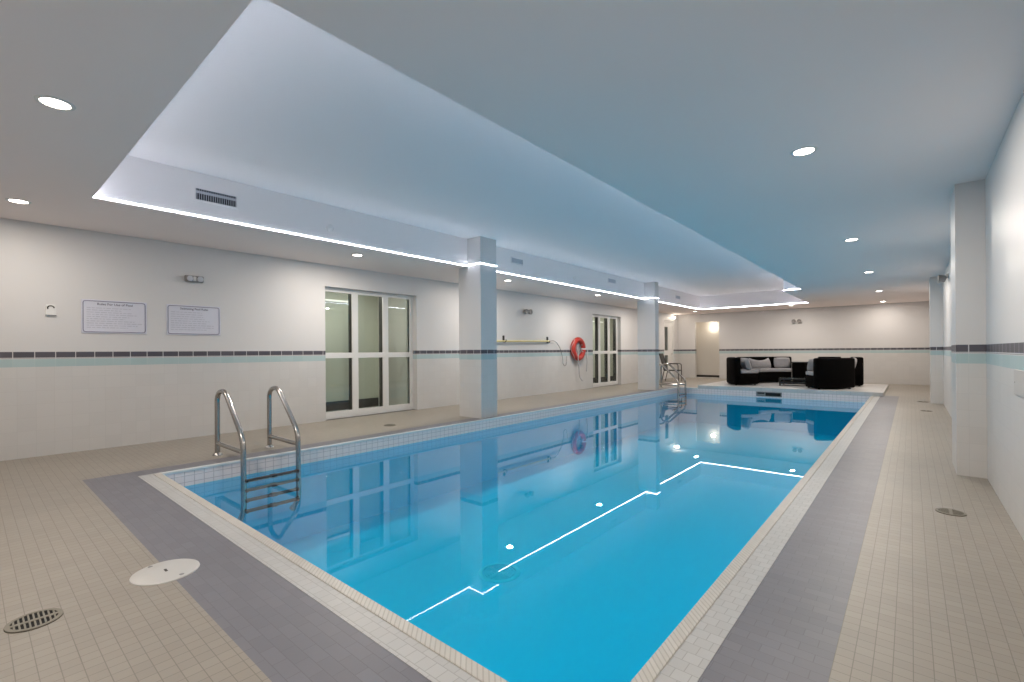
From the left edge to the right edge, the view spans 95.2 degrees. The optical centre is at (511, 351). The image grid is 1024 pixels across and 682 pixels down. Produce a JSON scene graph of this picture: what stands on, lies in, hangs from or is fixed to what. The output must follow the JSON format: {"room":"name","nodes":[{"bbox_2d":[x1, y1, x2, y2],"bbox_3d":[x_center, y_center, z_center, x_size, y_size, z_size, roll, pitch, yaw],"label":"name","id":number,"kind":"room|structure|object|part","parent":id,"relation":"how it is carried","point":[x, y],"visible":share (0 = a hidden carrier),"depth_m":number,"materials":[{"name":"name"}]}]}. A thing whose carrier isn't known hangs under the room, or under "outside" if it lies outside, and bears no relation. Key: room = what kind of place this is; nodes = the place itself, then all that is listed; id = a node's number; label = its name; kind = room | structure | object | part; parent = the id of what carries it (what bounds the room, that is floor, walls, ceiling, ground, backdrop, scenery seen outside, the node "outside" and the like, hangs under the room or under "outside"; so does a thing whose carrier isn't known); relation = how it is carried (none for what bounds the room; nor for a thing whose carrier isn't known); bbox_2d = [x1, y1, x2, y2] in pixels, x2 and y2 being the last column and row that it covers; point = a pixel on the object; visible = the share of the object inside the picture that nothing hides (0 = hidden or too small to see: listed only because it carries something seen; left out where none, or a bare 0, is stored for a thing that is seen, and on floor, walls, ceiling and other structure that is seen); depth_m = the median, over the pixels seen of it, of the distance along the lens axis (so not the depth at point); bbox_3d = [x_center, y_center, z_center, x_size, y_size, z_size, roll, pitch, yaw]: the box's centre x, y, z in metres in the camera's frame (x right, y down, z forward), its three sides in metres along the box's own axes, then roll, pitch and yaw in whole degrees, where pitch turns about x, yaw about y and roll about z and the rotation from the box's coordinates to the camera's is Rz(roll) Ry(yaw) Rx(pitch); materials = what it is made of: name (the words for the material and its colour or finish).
{"room":"indoor swimming pool","nodes":[
{"label":"indoor swimming pool","id":0,"kind":"room"},
{"bbox_2d":[0,218,677,460],"bbox_3d":[0.166,-0.491,12.412,0.200,3.400,22.300,0,0,40],"label":"wall","id":1,"kind":"structure","parent":0,"point":[64,389],"depth_m":6.72,"materials":[{"name":"white paint"}]},
{"bbox_2d":[45,304,55,315],"bbox_3d":[-5.515,-0.489,5.589,0.020,0.135,0.094,0,0,40],"label":"wall switch","id":2,"kind":"object","parent":1,"relation":"attached to","point":[50,309],"visible":1,"depth_m":5.59,"materials":[{"name":"white plastic"}]},
{"bbox_2d":[81,299,146,333],"bbox_3d":[-5.130,-0.439,6.043,0.015,0.425,0.655,0,0,40],"label":"sign","id":3,"kind":"object","parent":1,"relation":"attached to","point":[97,316],"visible":1,"depth_m":6.03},
{"bbox_2d":[87,307,141,328],"bbox_3d":[-5.128,-0.422,6.041,0.001,0.258,0.554,0,0,40],"label":"print","id":4,"kind":"object","parent":3,"relation":"attached to","point":[97,317],"depth_m":6.03},
{"bbox_2d":[166,304,220,335],"bbox_3d":[-4.560,-0.441,6.711,0.015,0.427,0.664,0,0,40],"label":"sign","id":5,"kind":"object","parent":1,"relation":"attached to","point":[180,319],"visible":1,"depth_m":6.69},
{"bbox_2d":[171,311,213,330],"bbox_3d":[-4.571,-0.427,6.694,0.001,0.256,0.524,0,0,40],"label":"print","id":6,"kind":"object","parent":5,"relation":"attached to","point":[180,320],"depth_m":6.69},
{"bbox_2d":[184,275,203,282],"bbox_3d":[-4.541,-1.033,6.685,0.084,0.090,0.230,0,0,40],"label":"emergency light","id":7,"kind":"object","parent":1,"relation":"attached to","point":[188,278],"visible":1,"depth_m":6.67,"materials":[{"name":"white paint"}]},
{"bbox_2d":[325,287,412,419],"bbox_3d":[-2.785,0.039,9.110,0.154,2.375,2.000,0,0,40],"label":"window","id":8,"kind":"structure","parent":1,"relation":"in","point":[383,354],"depth_m":9.20,"materials":[{"name":"white paint"}]},
{"bbox_3d":[-2.798,0.029,9.123,0.118,2.295,1.988,0,0,40],"label":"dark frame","id":9,"kind":"part","parent":8,"relation":"part of","materials":[{"name":"white metal"}]},
{"bbox_2d":[523,309,532,313],"bbox_3d":[0.402,-1.053,12.431,0.142,0.158,0.316,0,0,40],"label":"emergency light","id":10,"kind":"object","parent":1,"relation":"attached to","point":[525,311],"visible":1,"depth_m":12.35,"materials":[{"name":"white paint"}]},
{"bbox_2d":[576,344,587,380],"bbox_3d":[2.156,0.357,14.427,0.202,1.142,0.635,0,0,40],"label":"bracket","id":11,"kind":"object","parent":1,"relation":"attached to","point":[578,349],"visible":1,"depth_m":14.34,"materials":[{"name":"metal"}]},
{"bbox_2d":[571,337,585,360],"bbox_3d":[2.030,-0.065,14.307,0.160,0.736,0.736,0,0,40],"label":"buoy","id":12,"kind":"object","parent":11,"relation":"hanging from","point":[576,340],"visible":0.94,"depth_m":14.18,"materials":[{"name":"red plastic"}]},
{"bbox_2d":[593,315,617,386],"bbox_3d":[3.087,-0.009,15.989,0.154,2.400,1.930,0,0,40],"label":"sliding glass door","id":13,"kind":"structure","parent":1,"relation":"in","point":[597,352],"depth_m":16.18,"materials":[{"name":"white paint"}]},
{"bbox_2d":[664,320,673,378],"bbox_3d":[6.655,-0.061,19.945,0.105,2.460,1.080,0,0,40],"label":"door","id":14,"kind":"structure","parent":1,"relation":"in","point":[669,324],"depth_m":20.07,"materials":[{"name":"white paint"}]},
{"bbox_2d":[377,297,408,405],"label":"door","id":15,"kind":"structure","parent":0,"point":[397,308],"depth_m":10.01,"materials":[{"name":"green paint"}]},
{"bbox_2d":[325,292,612,401],"bbox_3d":[-0.552,-0.160,13.487,0.150,2.750,14.600,0,0,40],"label":"window panes","id":16,"kind":"structure","parent":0,"point":[336,314],"depth_m":10.03,"materials":[{"name":"glass"}]},
{"bbox_2d":[325,299,347,302],"bbox_3d":[-3.712,-1.039,9.606,0.092,0.055,1.100,0,0,40],"label":"tube light","id":17,"kind":"object","parent":16,"relation":"attached to","point":[326,300],"visible":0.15,"depth_m":9.65,"materials":[{"name":"white paint"}]},
{"bbox_2d":[326,376,612,411],"bbox_3d":[-0.480,1.119,13.432,0.015,0.190,14.400,0,0,40],"label":"baseboard","id":18,"kind":"structure","parent":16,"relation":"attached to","point":[368,402],"depth_m":9.92,"materials":[{"name":"black rubber"}]},
{"bbox_2d":[0,0,1023,314],"bbox_3d":[3.410,-1.854,9.636,8.357,0.565,21.900,0,0,40],"label":"ceiling","id":19,"kind":"structure","parent":0,"point":[695,111],"depth_m":3.71,"materials":[{"name":"white paint"}]},
{"bbox_2d":[5,198,31,203],"bbox_3d":[-4.987,-1.515,4.722,0.188,0.010,0.188,0,0,40],"label":"recessed light","id":20,"kind":"object","parent":19,"relation":"in","point":[14,200],"visible":1,"depth_m":4.72,"materials":[{"name":"beige"}]},
{"bbox_2d":[34,95,75,110],"bbox_3d":[-2.821,-1.532,2.886,0.188,0.010,0.188,0,0,40],"label":"recessed light","id":21,"kind":"object","parent":19,"relation":"in","point":[53,102],"visible":1,"depth_m":2.88,"materials":[{"name":"beige"}]},
{"bbox_2d":[194,186,237,208],"bbox_3d":[-3.463,-1.796,5.478,0.013,0.166,0.460,0,0,40],"label":"ceiling vent","id":22,"kind":"object","parent":19,"relation":"in","point":[201,194],"visible":1,"depth_m":5.46,"materials":[{"name":"white metal"}]},
{"bbox_2d":[326,224,333,231],"bbox_3d":[-2.532,-1.727,6.531,0.058,0.104,0.104,0,0,40],"label":"sprinkler head","id":23,"kind":"object","parent":19,"relation":"attached to","point":[329,227],"visible":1,"depth_m":6.52},
{"bbox_2d":[93,196,807,308],"bbox_3d":[3.066,-1.593,9.998,4.070,0.026,17.602,0,0,40],"label":"led strip","id":24,"kind":"object","parent":19,"relation":"attached to","point":[93,196],"visible":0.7,"depth_m":6.61,"materials":[{"name":"white plastic"}]},
{"bbox_2d":[511,256,522,265],"bbox_3d":[0.108,-1.861,9.661,0.013,0.135,0.390,0,0,40],"label":"ceiling vent","id":25,"kind":"object","parent":19,"relation":"in","point":[514,260],"visible":1,"depth_m":9.64,"materials":[{"name":"white metal"}]},
{"bbox_2d":[608,278,615,283],"bbox_3d":[2.721,-1.909,12.722,0.013,0.140,0.440,0,0,40],"label":"ceiling vent","id":26,"kind":"object","parent":19,"relation":"in","point":[610,280],"visible":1,"depth_m":12.73,"materials":[{"name":"white metal"}]},
{"bbox_2d":[790,146,817,156],"bbox_3d":[2.289,-1.567,3.666,0.188,0.010,0.188,0,0,40],"label":"recessed light","id":27,"kind":"object","parent":19,"relation":"in","point":[803,151],"visible":1,"depth_m":3.66,"materials":[{"name":"white plastic"}]},
{"bbox_2d":[844,238,859,240],"bbox_3d":[4.821,-1.583,6.632,0.188,0.010,0.188,0,0,40],"label":"recessed light","id":28,"kind":"object","parent":19,"relation":"in","point":[850,239],"visible":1,"depth_m":6.62,"materials":[{"name":"beige"}]},
{"bbox_2d":[0,377,1023,681],"bbox_3d":[3.317,1.245,10.553,9.827,0.120,23.250,0,0,40],"label":"floor","id":29,"kind":"structure","parent":0,"point":[934,596],"depth_m":2.44,"materials":[{"name":"beige tile"}]},
{"bbox_2d":[3,608,63,632],"bbox_3d":[-2.155,1.216,2.109,0.190,0.010,0.190,0,0,40],"label":"floor drain","id":30,"kind":"object","parent":29,"relation":"on","point":[40,618],"visible":1,"depth_m":2.10,"materials":[{"name":"metal"}]},
{"bbox_2d":[129,559,199,585],"bbox_3d":[-1.905,1.210,2.571,0.314,0.012,0.314,0,0,40],"label":"deck hatch","id":31,"kind":"object","parent":29,"relation":"on","point":[168,571],"visible":1,"depth_m":2.54,"materials":[{"name":"plastic"}]},
{"bbox_2d":[212,386,300,521],"bbox_3d":[-2.996,1.167,5.502,0.895,1.464,0.700,0,0,40],"label":"pool ladder","id":32,"kind":"object","parent":29,"relation":"on","point":[242,450],"visible":1,"depth_m":5.37,"materials":[{"name":"metal"}]},
{"bbox_3d":[-3.183,1.162,5.273,0.854,1.450,0.055,0,0,40],"label":"rail","id":33,"kind":"part","parent":32,"relation":"part of","materials":[{"name":"metal"}]},
{"bbox_3d":[-2.799,1.159,5.722,0.854,1.450,0.055,0,0,40],"label":"rail","id":34,"kind":"part","parent":32,"relation":"part of","materials":[{"name":"metal"}]},
{"bbox_2d":[459,236,496,418],"bbox_3d":[-0.637,-0.424,8.707,0.570,3.270,0.420,0,0,40],"label":"column","id":35,"kind":"structure","parent":29,"relation":"on","point":[477,282],"depth_m":8.52,"materials":[{"name":"white paint"}]},
{"bbox_2d":[637,282,658,389],"bbox_3d":[4.180,-0.453,14.350,0.570,3.270,0.260,0,0,40],"label":"column","id":36,"kind":"structure","parent":29,"relation":"on","point":[647,309],"depth_m":14.22,"materials":[{"name":"white paint"}]},
{"bbox_2d":[659,353,681,380],"bbox_3d":[6.125,0.631,18.057,0.751,1.088,0.570,0,0,32],"label":"armchair","id":37,"kind":"object","parent":29,"relation":"on","point":[661,355],"visible":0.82,"depth_m":18.08,"materials":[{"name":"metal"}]},
{"bbox_3d":[5.906,0.426,18.195,0.215,0.625,0.480,0,0,32],"label":"backrest","id":38,"kind":"part","parent":37,"relation":"part of","materials":[{"name":"black rubber"}]},
{"bbox_2d":[659,363,686,394],"bbox_3d":[4.961,1.119,14.731,0.895,1.464,0.700,0,0,40],"label":"pool ladder","id":39,"kind":"object","parent":29,"relation":"attached to","point":[677,384],"visible":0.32,"depth_m":14.69,"materials":[{"name":"metal"}]},
{"bbox_3d":[4.774,1.113,14.502,0.854,1.450,0.055,0,0,40],"label":"rail","id":40,"kind":"part","parent":39,"relation":"part of","materials":[{"name":"metal"}]},
{"bbox_2d":[698,380,888,396],"bbox_3d":[8.726,1.101,14.547,4.570,0.100,3.550,0,0,40],"label":"platform","id":41,"kind":"object","parent":29,"relation":"on","point":[880,390],"visible":0.76,"depth_m":13.36,"materials":[{"name":"white tile"}]},
{"bbox_2d":[726,357,757,384],"bbox_3d":[7.389,0.630,15.044,0.870,0.860,1.402,0,0,19],"label":"curved sofa","id":42,"kind":"object","parent":41,"relation":"on","point":[736,375],"visible":0.98,"depth_m":14.51,"materials":[{"name":"wicker"}]},
{"bbox_3d":[7.140,0.617,15.132,0.342,0.830,1.402,0,0,19],"label":"backrest","id":43,"kind":"part","parent":42,"relation":"part of","materials":[{"name":"wicker"}]},
{"bbox_2d":[741,358,751,369],"bbox_3d":[7.389,0.400,14.740,0.219,0.380,0.520,0,0,7],"label":"throw pillow","id":44,"kind":"object","parent":42,"relation":"on","point":[746,364],"visible":0.99,"depth_m":14.56,"materials":[{"name":"white fabric"}]},
{"bbox_2d":[741,369,757,372],"bbox_3d":[7.495,0.642,15.006,0.645,0.105,1.198,0,0,19],"label":"seat cushion","id":45,"kind":"object","parent":42,"relation":"on","point":[742,370],"depth_m":14.53,"materials":[{"name":"white fabric"}]},
{"bbox_2d":[736,357,791,382],"bbox_3d":[8.605,0.622,15.805,1.980,0.860,0.960,0,0,-5],"label":"curved sofa","id":46,"kind":"object","parent":41,"relation":"on","point":[772,374],"visible":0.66,"depth_m":15.49,"materials":[{"name":"wicker"}]},
{"bbox_2d":[749,358,770,367],"bbox_3d":[8.428,0.403,15.862,0.840,0.357,0.214,0,0,-13],"label":"throw pillow","id":47,"kind":"object","parent":46,"relation":"on","point":[765,363],"visible":0.93,"depth_m":15.78,"materials":[{"name":"white fabric"}]},
{"bbox_3d":[8.585,0.608,16.039,1.980,0.830,0.490,0,0,-5],"label":"backrest","id":48,"kind":"part","parent":46,"relation":"part of","materials":[{"name":"fabric"}]},
{"bbox_2d":[752,368,790,371],"bbox_3d":[8.615,0.635,15.693,1.704,0.105,0.734,0,0,-5],"label":"seat cushion","id":49,"kind":"object","parent":46,"relation":"on","point":[759,369],"depth_m":15.47,"materials":[{"name":"white fabric"}]},
{"bbox_2d":[774,357,789,367],"bbox_3d":[9.154,0.394,15.844,0.500,0.361,0.215,0,0,20],"label":"throw pillow","id":50,"kind":"object","parent":46,"relation":"on","point":[780,362],"visible":1,"depth_m":15.78,"materials":[{"name":"white fabric"}]},
{"bbox_2d":[779,377,804,385],"bbox_3d":[8.633,0.927,14.264,0.760,0.247,0.600,0,0,40],"label":"coffee table","id":51,"kind":"object","parent":41,"relation":"on","point":[783,382],"visible":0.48,"depth_m":14.18,"materials":[{"name":"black glass"}]},
{"bbox_3d":[8.633,0.844,14.264,0.760,0.055,0.600,0,0,40],"label":"frame","id":52,"kind":"part","parent":51,"relation":"part of","materials":[{"name":"black metal"}]},
{"bbox_2d":[781,381,804,384],"bbox_3d":[8.634,0.966,14.264,0.680,0.070,0.520,0,0,40],"label":"shelf","id":53,"kind":"object","parent":51,"relation":"attached to","point":[782,382],"depth_m":14.15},
{"bbox_2d":[792,361,807,380],"bbox_3d":[9.621,0.685,15.546,0.640,0.660,0.725,0,0,40],"label":"table","id":54,"kind":"object","parent":41,"relation":"on","point":[799,369],"visible":0.63,"depth_m":15.30,"materials":[{"name":"wicker"}]},
{"bbox_2d":[805,358,854,388],"bbox_3d":[8.857,0.619,13.145,1.186,0.860,0.847,0,0,-8],"label":"armchair","id":55,"kind":"object","parent":41,"relation":"on","point":[827,372],"visible":1,"depth_m":12.74,"materials":[{"name":"wicker"}]},
{"bbox_2d":[807,359,812,370],"bbox_3d":[8.700,0.400,13.370,0.500,0.365,0.208,0,0,1],"label":"throw pillow","id":56,"kind":"object","parent":55,"relation":"on","point":[810,362],"visible":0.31,"depth_m":13.32,"materials":[{"name":"white fabric"}]},
{"bbox_2d":[850,357,863,385],"bbox_3d":[10.187,0.610,14.246,0.890,0.860,0.866,0,0,40],"label":"curved sofa","id":57,"kind":"object","parent":41,"relation":"on","point":[859,369],"visible":0.38,"depth_m":13.69,"materials":[{"name":"wicker"}]},
{"bbox_2d":[929,277,942,403],"bbox_3d":[9.419,-0.235,10.365,0.222,2.755,0.600,0,0,40],"label":"column","id":58,"kind":"structure","parent":29,"relation":"on","point":[935,288],"depth_m":10.15,"materials":[{"name":"white paint"}]},
{"bbox_2d":[935,508,966,516],"bbox_3d":[3.210,1.179,3.419,0.170,0.010,0.170,0,0,40],"label":"floor drain","id":59,"kind":"object","parent":29,"relation":"on","point":[947,511],"visible":1,"depth_m":3.41,"materials":[{"name":"metal"}]},
{"bbox_2d":[950,179,986,478],"bbox_3d":[4.502,-0.205,4.604,0.222,2.755,0.650,0,0,40],"label":"column","id":60,"kind":"structure","parent":29,"relation":"on","point":[967,202],"depth_m":4.37,"materials":[{"name":"white paint"}]},
{"bbox_2d":[165,388,870,681],"bbox_3d":[2.808,1.727,8.269,4.954,1.080,13.688,0,0,40],"label":"swimming pool","id":61,"kind":"object","parent":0,"point":[611,553],"visible":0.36,"depth_m":5.92,"materials":[{"name":"blue liquid"}]},
{"bbox_2d":[478,563,519,582],"bbox_3d":[-0.131,2.278,4.817,0.430,0.011,0.430,0,0,40],"label":"drain","id":62,"kind":"object","parent":61,"relation":"on","point":[500,567],"visible":1,"depth_m":4.79,"materials":[{"name":"blue plastic"}]},
{"bbox_2d":[138,387,879,681],"bbox_3d":[2.848,1.236,8.232,5.182,0.102,14.010,0,0,40],"label":"pool coping","id":63,"kind":"object","parent":61,"relation":"attached to","point":[695,654],"visible":0.56,"depth_m":2.31,"materials":[{"name":"tile"}]},
{"bbox_2d":[154,387,873,681],"bbox_3d":[2.804,1.206,8.245,5.024,0.053,13.750,0,0,40],"label":"pool edge","id":64,"kind":"object","parent":63,"relation":"attached to","point":[665,652],"depth_m":2.45,"materials":[{"name":"tile"}]},
{"bbox_2d":[663,473,687,479],"bbox_3d":[2.947,2.260,8.422,0.430,0.011,0.430,0,0,40],"label":"drain","id":65,"kind":"object","parent":61,"relation":"on","point":[673,476],"visible":1,"depth_m":8.41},
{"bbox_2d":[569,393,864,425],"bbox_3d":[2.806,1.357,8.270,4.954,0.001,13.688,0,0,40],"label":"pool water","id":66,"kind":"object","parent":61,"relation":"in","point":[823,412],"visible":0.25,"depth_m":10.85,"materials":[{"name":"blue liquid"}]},
{"bbox_2d":[756,391,781,396],"bbox_3d":[7.353,1.237,13.377,0.660,0.135,0.011,0,0,40],"label":"skimmer","id":67,"kind":"object","parent":61,"relation":"attached to","point":[767,394],"visible":1,"depth_m":13.37,"materials":[{"name":"plastic"}]},
{"bbox_2d":[665,327,666,362],"bbox_3d":[6.088,-0.176,20.441,1.220,2.700,1.800,0,0,40],"label":"wall","id":68,"kind":"structure","parent":0,"point":[665,327],"depth_m":20.82,"materials":[{"name":"beige paint"}]},
{"bbox_2d":[696,322,718,374],"bbox_3d":[8.618,-0.194,20.417,1.600,2.700,0.950,0,0,40],"label":"wall","id":69,"kind":"structure","parent":0,"point":[707,338],"depth_m":20.83,"materials":[{"name":"beige paint"}]},
{"bbox_2d":[697,375,718,376],"bbox_3d":[8.866,1.109,20.696,1.400,0.090,0.015,0,0,40],"label":"baseboard","id":70,"kind":"structure","parent":69,"relation":"attached to","point":[697,375],"depth_m":20.81,"materials":[{"name":"brown metal"}]},
{"bbox_2d":[678,301,929,384],"bbox_3d":[10.578,-0.560,18.020,8.757,3.400,0.150,0,0,40],"label":"wall","id":71,"kind":"structure","parent":0,"point":[892,340],"depth_m":17.00,"materials":[{"name":"white paint"}]},
{"bbox_2d":[943,91,1023,539],"bbox_3d":[6.674,-0.541,6.857,0.200,3.400,22.300,0,0,40],"label":"wall","id":72,"kind":"structure","parent":0,"point":[1004,180],"depth_m":3.43,"materials":[{"name":"white paint"}]},
{"bbox_2d":[938,273,948,282],"bbox_3d":[7.869,-1.330,8.527,0.142,0.158,0.316,0,0,40],"label":"emergency light","id":73,"kind":"object","parent":72,"relation":"attached to","point":[941,278],"visible":1,"depth_m":8.44,"materials":[{"name":"white paint"}]},
{"bbox_2d":[1014,369,1023,397],"bbox_3d":[3.125,0.203,2.856,0.012,0.166,0.640,0,0,40],"label":"hatch","id":74,"kind":"object","parent":72,"relation":"attached to","point":[1018,374],"visible":1,"depth_m":2.94,"materials":[{"name":"paint"}]},
{"bbox_3d":[-0.183,-0.307,11.764,0.110,0.175,0.050,0,0,40],"label":"clip","id":75,"kind":"object","parent":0,"visible":0},
{"bbox_2d":[497,340,566,365],"bbox_3d":[0.537,0.073,12.596,0.042,0.746,3.358,0,0,40],"label":"pole","id":76,"kind":"object","parent":75,"relation":"hanging from","point":[497,340],"visible":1,"depth_m":12.48,"materials":[{"name":"metal"}]}
]}

